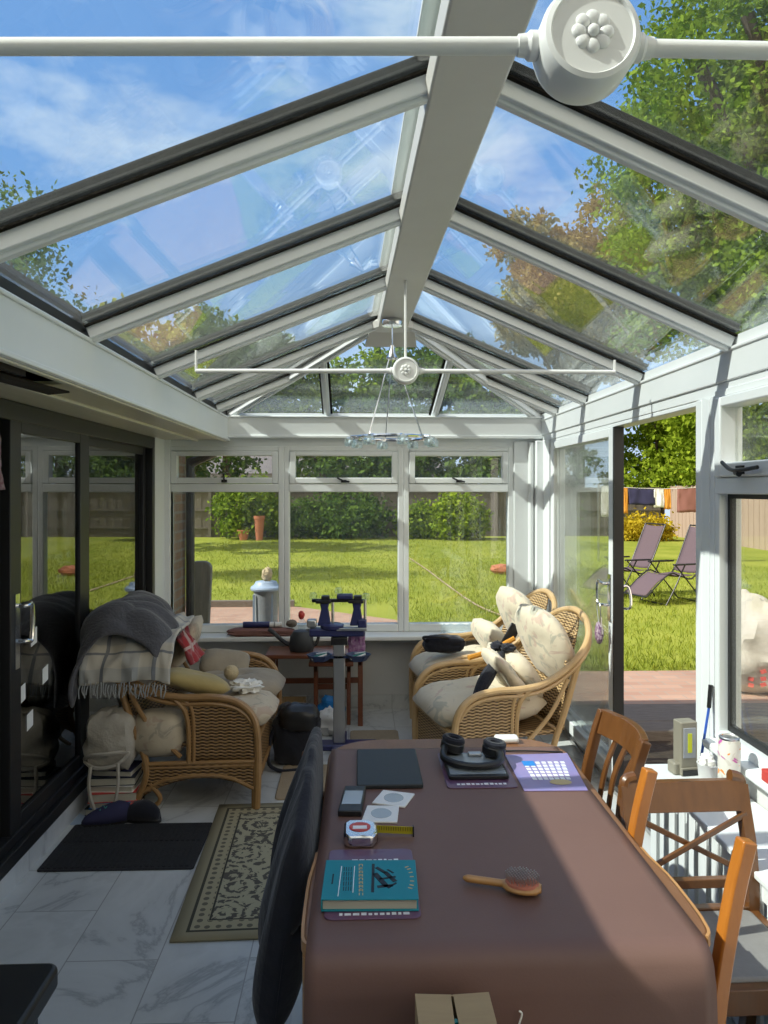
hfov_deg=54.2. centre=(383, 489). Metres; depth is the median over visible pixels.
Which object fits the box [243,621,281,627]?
tube
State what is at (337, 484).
window
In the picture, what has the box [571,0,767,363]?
oak tree
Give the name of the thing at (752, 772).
sill
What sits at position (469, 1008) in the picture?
carton
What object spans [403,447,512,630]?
window
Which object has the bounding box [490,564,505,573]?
ornament
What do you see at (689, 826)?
radiator
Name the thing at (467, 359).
trim
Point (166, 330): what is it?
round tree
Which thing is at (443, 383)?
trim
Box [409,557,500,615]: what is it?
garden hose
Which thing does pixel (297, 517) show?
shrub
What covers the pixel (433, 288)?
trim
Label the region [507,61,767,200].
trim
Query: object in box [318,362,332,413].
trim
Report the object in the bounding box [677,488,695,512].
towel
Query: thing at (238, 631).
folded cloth
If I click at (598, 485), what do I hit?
washing line
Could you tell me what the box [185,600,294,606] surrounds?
retaining edge
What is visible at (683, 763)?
work lamp
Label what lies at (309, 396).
tree
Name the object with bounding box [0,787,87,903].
baseboard
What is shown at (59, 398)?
trim
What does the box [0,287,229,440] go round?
roof beam
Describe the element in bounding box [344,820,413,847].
tape measure
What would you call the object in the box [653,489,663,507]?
laundry
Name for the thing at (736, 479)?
window frame
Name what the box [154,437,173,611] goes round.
trim
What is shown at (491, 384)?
trim
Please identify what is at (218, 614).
patio
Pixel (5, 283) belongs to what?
trim
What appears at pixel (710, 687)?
paintbrush
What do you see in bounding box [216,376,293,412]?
trim
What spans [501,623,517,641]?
phone
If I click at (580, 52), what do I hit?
bar
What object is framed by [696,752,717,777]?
paper cup
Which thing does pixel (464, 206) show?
trim
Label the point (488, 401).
tree
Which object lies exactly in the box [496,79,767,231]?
trim
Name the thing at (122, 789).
book
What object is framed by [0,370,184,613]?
wall
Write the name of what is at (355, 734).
mat
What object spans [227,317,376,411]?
trim
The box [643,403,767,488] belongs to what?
tree
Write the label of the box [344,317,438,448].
light
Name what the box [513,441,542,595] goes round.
trim
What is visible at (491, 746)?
ear cup
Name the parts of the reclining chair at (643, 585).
armrest, leg, seat, leg, armrest, backrest, leg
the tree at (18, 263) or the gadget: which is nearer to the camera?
the gadget
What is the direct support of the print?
on the sheet at (551, 771)
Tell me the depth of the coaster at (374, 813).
1.95 m
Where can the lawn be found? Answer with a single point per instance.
(583, 548)
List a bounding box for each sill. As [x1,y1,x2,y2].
[198,631,475,641]
[702,738,767,793]
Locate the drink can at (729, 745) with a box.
[718,733,740,777]
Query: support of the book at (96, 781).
on the book at (122, 789)
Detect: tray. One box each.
[306,652,332,661]
[345,651,370,661]
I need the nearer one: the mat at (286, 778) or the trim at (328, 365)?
the mat at (286, 778)
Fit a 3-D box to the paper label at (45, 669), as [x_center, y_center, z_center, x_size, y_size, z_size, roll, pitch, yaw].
[-1.544,0.840,3.418,0.002,0.080,0.060,0,0,-2]
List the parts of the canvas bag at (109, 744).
handle, handle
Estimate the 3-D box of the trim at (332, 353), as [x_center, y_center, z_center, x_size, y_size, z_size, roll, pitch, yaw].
[-0.542,-0.784,4.972,1.649,0.534,0.060,0,0,43]
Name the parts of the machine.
mounting arm, plate, slide rail, mounting arm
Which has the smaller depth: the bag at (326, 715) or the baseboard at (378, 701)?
the bag at (326, 715)
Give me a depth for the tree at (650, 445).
31.41 m
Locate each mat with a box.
[37,822,211,871]
[275,764,326,799]
[350,730,398,739]
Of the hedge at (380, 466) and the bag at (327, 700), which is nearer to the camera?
the bag at (327, 700)
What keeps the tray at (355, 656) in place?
on the machine
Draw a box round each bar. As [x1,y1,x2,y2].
[0,0,767,105]
[195,280,615,384]
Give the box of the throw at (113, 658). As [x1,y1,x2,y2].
[78,614,193,698]
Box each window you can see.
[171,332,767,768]
[171,446,283,632]
[284,446,402,631]
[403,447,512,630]
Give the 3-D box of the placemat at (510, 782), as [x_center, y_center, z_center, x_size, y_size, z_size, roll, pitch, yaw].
[0.277,0.845,2.269,0.203,0.004,0.287,0,0,-2]
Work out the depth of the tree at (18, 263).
13.85 m
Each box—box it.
[0,963,57,1023]
[282,696,305,702]
[761,768,767,783]
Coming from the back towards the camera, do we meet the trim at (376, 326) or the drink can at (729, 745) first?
the trim at (376, 326)
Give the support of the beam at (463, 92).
attached to the wall
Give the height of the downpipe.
2.103 m
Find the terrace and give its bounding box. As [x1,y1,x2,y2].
[568,670,767,704]
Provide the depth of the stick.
2.33 m
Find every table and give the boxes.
[265,646,362,725]
[301,738,709,1023]
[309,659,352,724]
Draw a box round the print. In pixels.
[525,761,570,779]
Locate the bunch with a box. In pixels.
[594,602,603,643]
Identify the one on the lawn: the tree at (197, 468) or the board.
the tree at (197, 468)
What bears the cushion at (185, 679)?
on the wicker armchair at (227, 734)
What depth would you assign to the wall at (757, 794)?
2.53 m
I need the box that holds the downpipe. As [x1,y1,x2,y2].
[186,456,216,616]
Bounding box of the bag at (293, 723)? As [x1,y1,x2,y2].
[266,702,320,772]
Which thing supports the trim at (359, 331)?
attached to the wall at (130, 460)
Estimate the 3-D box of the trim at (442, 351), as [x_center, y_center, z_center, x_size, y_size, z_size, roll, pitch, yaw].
[0.604,-0.776,5.012,0.060,0.550,1.649,0,0,43]
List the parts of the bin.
lid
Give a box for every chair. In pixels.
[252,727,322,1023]
[580,523,665,595]
[581,708,650,821]
[618,769,767,1023]
[624,524,695,605]
[628,767,756,1023]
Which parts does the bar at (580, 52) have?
rod, rod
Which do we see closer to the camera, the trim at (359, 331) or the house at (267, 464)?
the trim at (359, 331)
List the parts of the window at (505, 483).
vent sash, handle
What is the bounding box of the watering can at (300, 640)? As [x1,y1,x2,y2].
[268,628,319,652]
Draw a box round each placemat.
[324,849,420,920]
[437,752,517,788]
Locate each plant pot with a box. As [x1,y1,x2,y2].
[237,530,248,539]
[254,516,264,540]
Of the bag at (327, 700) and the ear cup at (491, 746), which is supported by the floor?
the bag at (327, 700)
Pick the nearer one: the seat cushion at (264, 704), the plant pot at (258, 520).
the seat cushion at (264, 704)
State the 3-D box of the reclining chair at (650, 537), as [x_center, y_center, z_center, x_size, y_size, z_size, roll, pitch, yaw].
[3.963,1.158,12.445,1.294,1.199,0.630,0,0,-17]
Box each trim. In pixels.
[0,56,429,232]
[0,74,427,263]
[0,275,226,414]
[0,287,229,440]
[0,357,226,441]
[0,362,69,394]
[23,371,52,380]
[81,190,402,327]
[86,207,400,342]
[150,264,387,367]
[154,277,386,378]
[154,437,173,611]
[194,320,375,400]
[213,368,289,404]
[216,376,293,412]
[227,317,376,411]
[227,334,367,414]
[240,322,767,417]
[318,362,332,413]
[320,361,330,415]
[365,331,415,346]
[372,0,440,310]
[372,319,413,332]
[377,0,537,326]
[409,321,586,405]
[415,333,540,416]
[422,279,642,384]
[427,269,646,373]
[429,359,452,414]
[431,360,452,415]
[445,346,544,414]
[448,210,734,351]
[455,197,739,336]
[482,379,557,415]
[486,374,560,408]
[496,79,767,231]
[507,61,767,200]
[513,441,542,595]
[702,396,715,754]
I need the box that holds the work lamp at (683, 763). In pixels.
[668,718,697,775]
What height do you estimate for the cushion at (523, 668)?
0.292 m
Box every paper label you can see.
[21,683,25,702]
[27,709,32,730]
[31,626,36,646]
[42,664,47,684]
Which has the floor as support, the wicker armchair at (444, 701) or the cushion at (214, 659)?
the wicker armchair at (444, 701)
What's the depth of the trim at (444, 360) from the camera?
5.24 m
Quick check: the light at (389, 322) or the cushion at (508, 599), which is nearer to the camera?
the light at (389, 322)
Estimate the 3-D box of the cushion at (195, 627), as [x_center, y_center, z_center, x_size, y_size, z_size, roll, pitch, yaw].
[-1.175,0.900,4.402,0.232,0.305,0.344,0,0,-2]
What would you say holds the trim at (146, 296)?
attached to the wall at (130, 460)
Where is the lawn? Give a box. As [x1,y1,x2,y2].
[185,530,767,670]
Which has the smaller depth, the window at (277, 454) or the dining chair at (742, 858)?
the dining chair at (742, 858)
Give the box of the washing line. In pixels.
[597,484,695,560]
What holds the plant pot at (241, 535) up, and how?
on the lawn
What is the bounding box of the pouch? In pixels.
[422,634,465,653]
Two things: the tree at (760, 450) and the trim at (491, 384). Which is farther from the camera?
the tree at (760, 450)
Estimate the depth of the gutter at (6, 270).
2.72 m
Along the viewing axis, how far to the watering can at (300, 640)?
5.09 m
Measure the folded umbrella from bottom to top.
0.278 m
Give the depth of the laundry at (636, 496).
18.31 m
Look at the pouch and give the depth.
4.82 m
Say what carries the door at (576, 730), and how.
in the wall at (757, 794)
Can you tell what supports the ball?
on the wicker armchair at (227, 734)
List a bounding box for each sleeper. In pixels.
[570,703,767,721]
[585,720,767,742]
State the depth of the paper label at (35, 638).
3.31 m
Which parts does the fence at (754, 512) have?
fence panel, fence panel, fence panel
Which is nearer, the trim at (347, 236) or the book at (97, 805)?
the trim at (347, 236)
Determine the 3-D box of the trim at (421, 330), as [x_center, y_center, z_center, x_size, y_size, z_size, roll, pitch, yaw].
[0.642,-0.766,4.445,1.131,0.525,0.052,0,0,-2]
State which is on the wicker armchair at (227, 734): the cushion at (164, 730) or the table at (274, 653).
the cushion at (164, 730)
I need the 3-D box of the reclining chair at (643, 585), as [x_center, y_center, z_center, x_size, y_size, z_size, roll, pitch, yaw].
[4.449,1.158,11.711,1.294,1.199,0.630,0,0,-19]
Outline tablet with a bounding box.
[444,752,508,779]
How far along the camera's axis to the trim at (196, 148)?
1.79 m
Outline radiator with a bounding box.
[644,764,767,1023]
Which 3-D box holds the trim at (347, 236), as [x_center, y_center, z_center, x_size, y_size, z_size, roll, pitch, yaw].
[-0.464,-0.774,2.665,1.164,0.510,0.052,0,0,-2]
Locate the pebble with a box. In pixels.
[286,619,296,627]
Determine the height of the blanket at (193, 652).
0.333 m
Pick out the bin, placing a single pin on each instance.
(265, 597)
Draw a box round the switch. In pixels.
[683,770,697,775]
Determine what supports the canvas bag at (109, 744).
on the book at (135, 766)
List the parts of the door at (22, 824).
handle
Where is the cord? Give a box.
[506,750,562,752]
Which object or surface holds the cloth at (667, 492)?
hanging from the washing line
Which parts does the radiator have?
panel, slat frame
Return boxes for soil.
[604,741,672,770]
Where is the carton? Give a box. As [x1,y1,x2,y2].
[415,992,496,1023]
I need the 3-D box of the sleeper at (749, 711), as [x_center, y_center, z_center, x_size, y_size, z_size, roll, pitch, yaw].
[2.876,1.745,5.744,3.050,0.110,0.440,0,0,-2]
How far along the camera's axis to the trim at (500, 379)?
5.08 m
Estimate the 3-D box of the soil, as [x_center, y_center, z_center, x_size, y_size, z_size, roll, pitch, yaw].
[1.706,1.790,2.861,0.690,0.120,4.600,0,0,-2]
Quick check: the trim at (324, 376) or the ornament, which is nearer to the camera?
the trim at (324, 376)
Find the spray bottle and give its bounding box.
[298,611,306,626]
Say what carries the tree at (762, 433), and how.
on the lawn
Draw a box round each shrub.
[205,467,292,539]
[268,496,330,538]
[303,475,396,539]
[390,495,442,538]
[421,492,493,540]
[624,507,681,540]
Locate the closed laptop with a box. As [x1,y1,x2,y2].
[357,749,422,788]
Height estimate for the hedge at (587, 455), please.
4.022 m
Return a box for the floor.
[0,708,735,1023]
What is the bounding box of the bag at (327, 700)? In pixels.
[318,694,345,711]
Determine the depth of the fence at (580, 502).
28.40 m
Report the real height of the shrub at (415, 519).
1.668 m
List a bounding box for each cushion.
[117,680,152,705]
[135,708,185,756]
[164,690,278,726]
[167,667,229,693]
[171,615,202,667]
[177,667,285,695]
[199,648,249,671]
[408,645,482,675]
[413,675,546,728]
[471,618,504,647]
[481,648,529,700]
[487,642,542,697]
[496,586,532,638]
[514,604,575,682]
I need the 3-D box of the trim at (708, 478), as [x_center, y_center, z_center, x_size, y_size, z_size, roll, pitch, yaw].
[1.293,0.622,2.897,0.094,1.956,0.100,0,0,-2]
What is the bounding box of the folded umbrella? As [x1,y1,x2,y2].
[473,640,515,693]
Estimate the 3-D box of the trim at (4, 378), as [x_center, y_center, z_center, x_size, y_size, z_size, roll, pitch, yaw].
[-1.156,-0.353,2.243,0.198,0.043,0.753,0,0,3]
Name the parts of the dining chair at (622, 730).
post, rail, post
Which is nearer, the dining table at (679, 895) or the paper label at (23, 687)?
the dining table at (679, 895)
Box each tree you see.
[0,170,106,311]
[99,292,198,382]
[142,302,309,483]
[185,366,214,483]
[251,343,404,477]
[330,332,489,477]
[432,345,572,465]
[482,180,679,486]
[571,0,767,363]
[593,420,695,518]
[609,147,766,346]
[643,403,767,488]
[684,402,767,460]
[742,409,767,443]
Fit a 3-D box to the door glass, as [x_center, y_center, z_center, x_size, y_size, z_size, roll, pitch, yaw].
[-3.780,0.425,3.370,4.080,2.550,5.200,0,0,-2]
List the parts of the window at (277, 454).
vent sash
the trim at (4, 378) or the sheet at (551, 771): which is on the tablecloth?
the sheet at (551, 771)
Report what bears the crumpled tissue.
on the wicker armchair at (227, 734)
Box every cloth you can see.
[0,436,4,489]
[227,627,294,636]
[624,488,627,513]
[664,489,670,509]
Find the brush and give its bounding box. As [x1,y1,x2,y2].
[463,866,541,895]
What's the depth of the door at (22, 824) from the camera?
3.33 m
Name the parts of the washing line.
post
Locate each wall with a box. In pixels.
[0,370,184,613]
[179,640,479,694]
[713,754,767,810]
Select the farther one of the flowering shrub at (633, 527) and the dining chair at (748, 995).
the flowering shrub at (633, 527)
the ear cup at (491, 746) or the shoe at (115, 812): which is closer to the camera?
the ear cup at (491, 746)
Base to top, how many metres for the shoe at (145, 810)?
0.101 m
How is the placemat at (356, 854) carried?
on the tablecloth
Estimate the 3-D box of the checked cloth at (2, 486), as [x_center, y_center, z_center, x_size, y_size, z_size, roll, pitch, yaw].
[-1.475,-0.110,2.797,0.026,0.221,0.252,0,0,-2]
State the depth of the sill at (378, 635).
5.34 m
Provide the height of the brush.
0.039 m
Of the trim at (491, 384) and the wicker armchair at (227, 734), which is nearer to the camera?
the wicker armchair at (227, 734)
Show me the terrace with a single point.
(675, 686)
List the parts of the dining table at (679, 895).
leg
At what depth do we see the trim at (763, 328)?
3.92 m
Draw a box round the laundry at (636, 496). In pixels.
[628,488,654,505]
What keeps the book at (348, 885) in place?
on the placemat at (356, 854)
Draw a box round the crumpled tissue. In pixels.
[230,678,263,693]
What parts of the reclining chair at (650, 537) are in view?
seat, leg, armrest, leg, backrest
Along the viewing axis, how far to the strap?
4.49 m
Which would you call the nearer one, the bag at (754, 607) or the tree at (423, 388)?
the bag at (754, 607)
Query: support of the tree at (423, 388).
on the lawn
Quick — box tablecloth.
[303,746,717,1023]
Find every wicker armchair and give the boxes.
[116,612,285,809]
[408,586,557,740]
[412,604,591,745]
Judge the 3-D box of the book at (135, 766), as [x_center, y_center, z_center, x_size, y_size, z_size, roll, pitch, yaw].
[-1.342,1.403,3.780,0.200,0.030,0.150,0,0,4]
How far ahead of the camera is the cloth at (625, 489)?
18.34 m
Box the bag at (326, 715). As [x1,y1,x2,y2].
[320,705,332,735]
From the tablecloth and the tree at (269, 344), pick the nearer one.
the tablecloth
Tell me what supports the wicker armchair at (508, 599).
on the floor
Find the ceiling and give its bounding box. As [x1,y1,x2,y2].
[0,381,216,439]
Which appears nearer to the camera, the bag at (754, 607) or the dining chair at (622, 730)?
the dining chair at (622, 730)
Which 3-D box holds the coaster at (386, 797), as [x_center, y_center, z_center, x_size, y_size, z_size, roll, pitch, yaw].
[0.026,0.844,2.050,0.092,0.006,0.095,0,0,19]
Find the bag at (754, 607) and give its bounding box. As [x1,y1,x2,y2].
[741,589,767,693]
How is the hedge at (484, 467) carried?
on the lawn
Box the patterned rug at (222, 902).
[170,803,282,942]
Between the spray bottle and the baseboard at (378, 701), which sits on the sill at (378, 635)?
the spray bottle
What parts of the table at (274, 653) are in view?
leg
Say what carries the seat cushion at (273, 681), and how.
on the wicker armchair at (227, 734)
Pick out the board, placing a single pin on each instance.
(203, 569)
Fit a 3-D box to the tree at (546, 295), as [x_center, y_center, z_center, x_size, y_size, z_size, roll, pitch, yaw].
[8.389,-5.175,31.856,7.925,14.255,7.856,0,0,31]
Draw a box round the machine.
[306,587,376,750]
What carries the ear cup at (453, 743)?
on the headphones
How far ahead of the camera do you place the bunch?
4.02 m
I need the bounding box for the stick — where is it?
[468,751,481,756]
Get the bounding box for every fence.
[185,487,660,536]
[670,485,767,549]
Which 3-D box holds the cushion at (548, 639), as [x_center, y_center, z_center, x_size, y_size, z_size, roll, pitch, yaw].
[0.923,0.880,4.286,0.263,0.457,0.560,0,0,-15]
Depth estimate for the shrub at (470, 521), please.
26.06 m
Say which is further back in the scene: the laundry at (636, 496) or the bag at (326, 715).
the laundry at (636, 496)
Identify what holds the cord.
on the tablecloth
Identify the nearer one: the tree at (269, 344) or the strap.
the strap
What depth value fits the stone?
7.11 m
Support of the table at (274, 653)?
on the floor
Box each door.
[0,398,154,880]
[543,400,701,836]
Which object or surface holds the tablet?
on the placemat at (510, 782)
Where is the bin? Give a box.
[250,580,277,621]
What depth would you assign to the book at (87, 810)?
3.68 m
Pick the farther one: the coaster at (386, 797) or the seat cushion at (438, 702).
the seat cushion at (438, 702)
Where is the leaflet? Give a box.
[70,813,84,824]
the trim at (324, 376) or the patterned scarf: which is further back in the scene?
the trim at (324, 376)
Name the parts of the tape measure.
blade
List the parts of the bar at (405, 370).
rod, hanger rod, rod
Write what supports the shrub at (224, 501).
on the lawn
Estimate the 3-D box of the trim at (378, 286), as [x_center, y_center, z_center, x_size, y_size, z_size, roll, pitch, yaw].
[-0.502,-0.774,3.535,1.147,0.509,0.052,0,0,-2]
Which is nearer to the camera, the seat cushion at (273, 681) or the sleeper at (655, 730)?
the seat cushion at (273, 681)
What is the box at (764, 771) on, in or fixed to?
on the sill at (752, 772)
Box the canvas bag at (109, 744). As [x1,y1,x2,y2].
[82,705,137,810]
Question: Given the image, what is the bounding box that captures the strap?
[467,636,515,659]
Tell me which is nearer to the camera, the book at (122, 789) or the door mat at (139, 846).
the door mat at (139, 846)
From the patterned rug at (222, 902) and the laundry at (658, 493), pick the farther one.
the laundry at (658, 493)
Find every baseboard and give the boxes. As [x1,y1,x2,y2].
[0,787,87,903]
[282,694,408,708]
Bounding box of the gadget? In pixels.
[494,734,518,743]
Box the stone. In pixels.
[261,567,271,580]
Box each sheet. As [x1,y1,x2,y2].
[505,753,587,790]
[600,486,608,516]
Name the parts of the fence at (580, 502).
fence panel, post, fence panel, fence panel, fence panel, post, fence panel, fence panel, post, fence panel, fence panel, post, fence panel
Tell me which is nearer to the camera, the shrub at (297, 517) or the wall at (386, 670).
the wall at (386, 670)
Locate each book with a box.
[84,796,143,815]
[87,783,140,803]
[89,803,108,808]
[91,768,142,786]
[91,774,142,792]
[92,760,141,776]
[321,860,418,911]
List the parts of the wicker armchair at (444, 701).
panel, rail, panel, rail, panel, seat, rail, rail, panel, leg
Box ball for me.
[224,665,238,679]
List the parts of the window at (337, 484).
vent sash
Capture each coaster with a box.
[362,805,398,822]
[372,790,414,807]
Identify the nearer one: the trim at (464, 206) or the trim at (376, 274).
the trim at (464, 206)
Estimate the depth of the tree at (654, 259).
30.51 m
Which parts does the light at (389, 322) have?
cord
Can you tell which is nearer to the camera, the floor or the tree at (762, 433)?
the floor
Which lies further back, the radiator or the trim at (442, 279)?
the trim at (442, 279)
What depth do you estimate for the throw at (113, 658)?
3.69 m
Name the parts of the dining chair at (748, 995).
post, rail, rail, rail, seat, post, rail, rail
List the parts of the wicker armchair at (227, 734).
leg, panel, rail, skirt panel, panel, leg, panel, rail, rail, panel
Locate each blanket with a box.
[68,590,184,707]
[176,626,204,664]
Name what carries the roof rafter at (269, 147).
attached to the wall at (130, 460)
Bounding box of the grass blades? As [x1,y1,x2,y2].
[185,537,767,670]
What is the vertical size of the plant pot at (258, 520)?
0.850 m
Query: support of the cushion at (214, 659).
on the wicker armchair at (227, 734)
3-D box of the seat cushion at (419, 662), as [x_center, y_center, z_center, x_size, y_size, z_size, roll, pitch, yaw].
[0.518,1.170,4.989,0.658,0.218,0.580,0,0,-12]
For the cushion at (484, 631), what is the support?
on the wicker armchair at (508, 599)
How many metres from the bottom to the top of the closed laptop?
0.013 m
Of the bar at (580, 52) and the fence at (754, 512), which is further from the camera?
the fence at (754, 512)
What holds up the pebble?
on the folded cloth at (238, 631)
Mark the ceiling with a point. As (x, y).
(7, 392)
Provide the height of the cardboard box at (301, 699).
0.162 m
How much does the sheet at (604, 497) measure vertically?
0.800 m
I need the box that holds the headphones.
[440,733,505,770]
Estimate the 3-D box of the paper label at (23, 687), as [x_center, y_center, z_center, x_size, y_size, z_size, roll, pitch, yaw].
[-1.536,0.865,3.183,0.002,0.080,0.060,0,0,-2]
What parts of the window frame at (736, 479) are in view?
handle, vent sash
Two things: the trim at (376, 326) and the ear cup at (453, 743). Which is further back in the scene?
the trim at (376, 326)
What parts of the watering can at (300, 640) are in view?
spout, handle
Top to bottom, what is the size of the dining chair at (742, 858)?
0.905 m
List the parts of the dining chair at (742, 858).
post, post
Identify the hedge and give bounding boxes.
[304,456,428,483]
[414,456,500,483]
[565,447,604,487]
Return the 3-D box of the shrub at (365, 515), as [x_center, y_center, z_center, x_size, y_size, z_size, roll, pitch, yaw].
[-1.207,0.657,27.019,3.523,2.431,2.819,0,0,1]
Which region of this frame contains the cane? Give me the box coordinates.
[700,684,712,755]
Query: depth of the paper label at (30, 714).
3.26 m
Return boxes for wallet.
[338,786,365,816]
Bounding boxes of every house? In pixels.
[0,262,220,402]
[185,456,440,483]
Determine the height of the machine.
0.995 m
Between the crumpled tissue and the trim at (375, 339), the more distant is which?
the trim at (375, 339)
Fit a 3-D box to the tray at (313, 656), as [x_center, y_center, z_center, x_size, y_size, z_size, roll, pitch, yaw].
[-0.394,1.025,4.589,0.142,0.040,0.164,0,0,-32]
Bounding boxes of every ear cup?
[440,733,464,754]
[482,737,505,758]
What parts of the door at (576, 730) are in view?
handle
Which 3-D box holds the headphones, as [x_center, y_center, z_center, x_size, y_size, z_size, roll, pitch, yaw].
[0.266,0.802,2.301,0.207,0.061,0.185,0,0,14]
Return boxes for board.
[195,561,212,622]
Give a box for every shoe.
[81,800,129,826]
[127,799,161,823]
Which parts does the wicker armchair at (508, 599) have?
panel, panel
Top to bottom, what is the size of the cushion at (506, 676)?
0.268 m
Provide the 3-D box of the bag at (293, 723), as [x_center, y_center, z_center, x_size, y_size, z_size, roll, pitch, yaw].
[-0.522,1.432,4.380,0.312,0.384,0.295,0,0,-2]
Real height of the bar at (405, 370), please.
0.483 m
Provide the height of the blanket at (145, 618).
0.494 m
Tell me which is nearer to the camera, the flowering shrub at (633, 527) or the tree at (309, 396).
the flowering shrub at (633, 527)
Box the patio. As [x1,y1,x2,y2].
[185,607,396,622]
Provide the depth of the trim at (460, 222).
2.69 m
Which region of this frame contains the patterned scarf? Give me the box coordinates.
[348,636,365,652]
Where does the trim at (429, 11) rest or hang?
attached to the wall

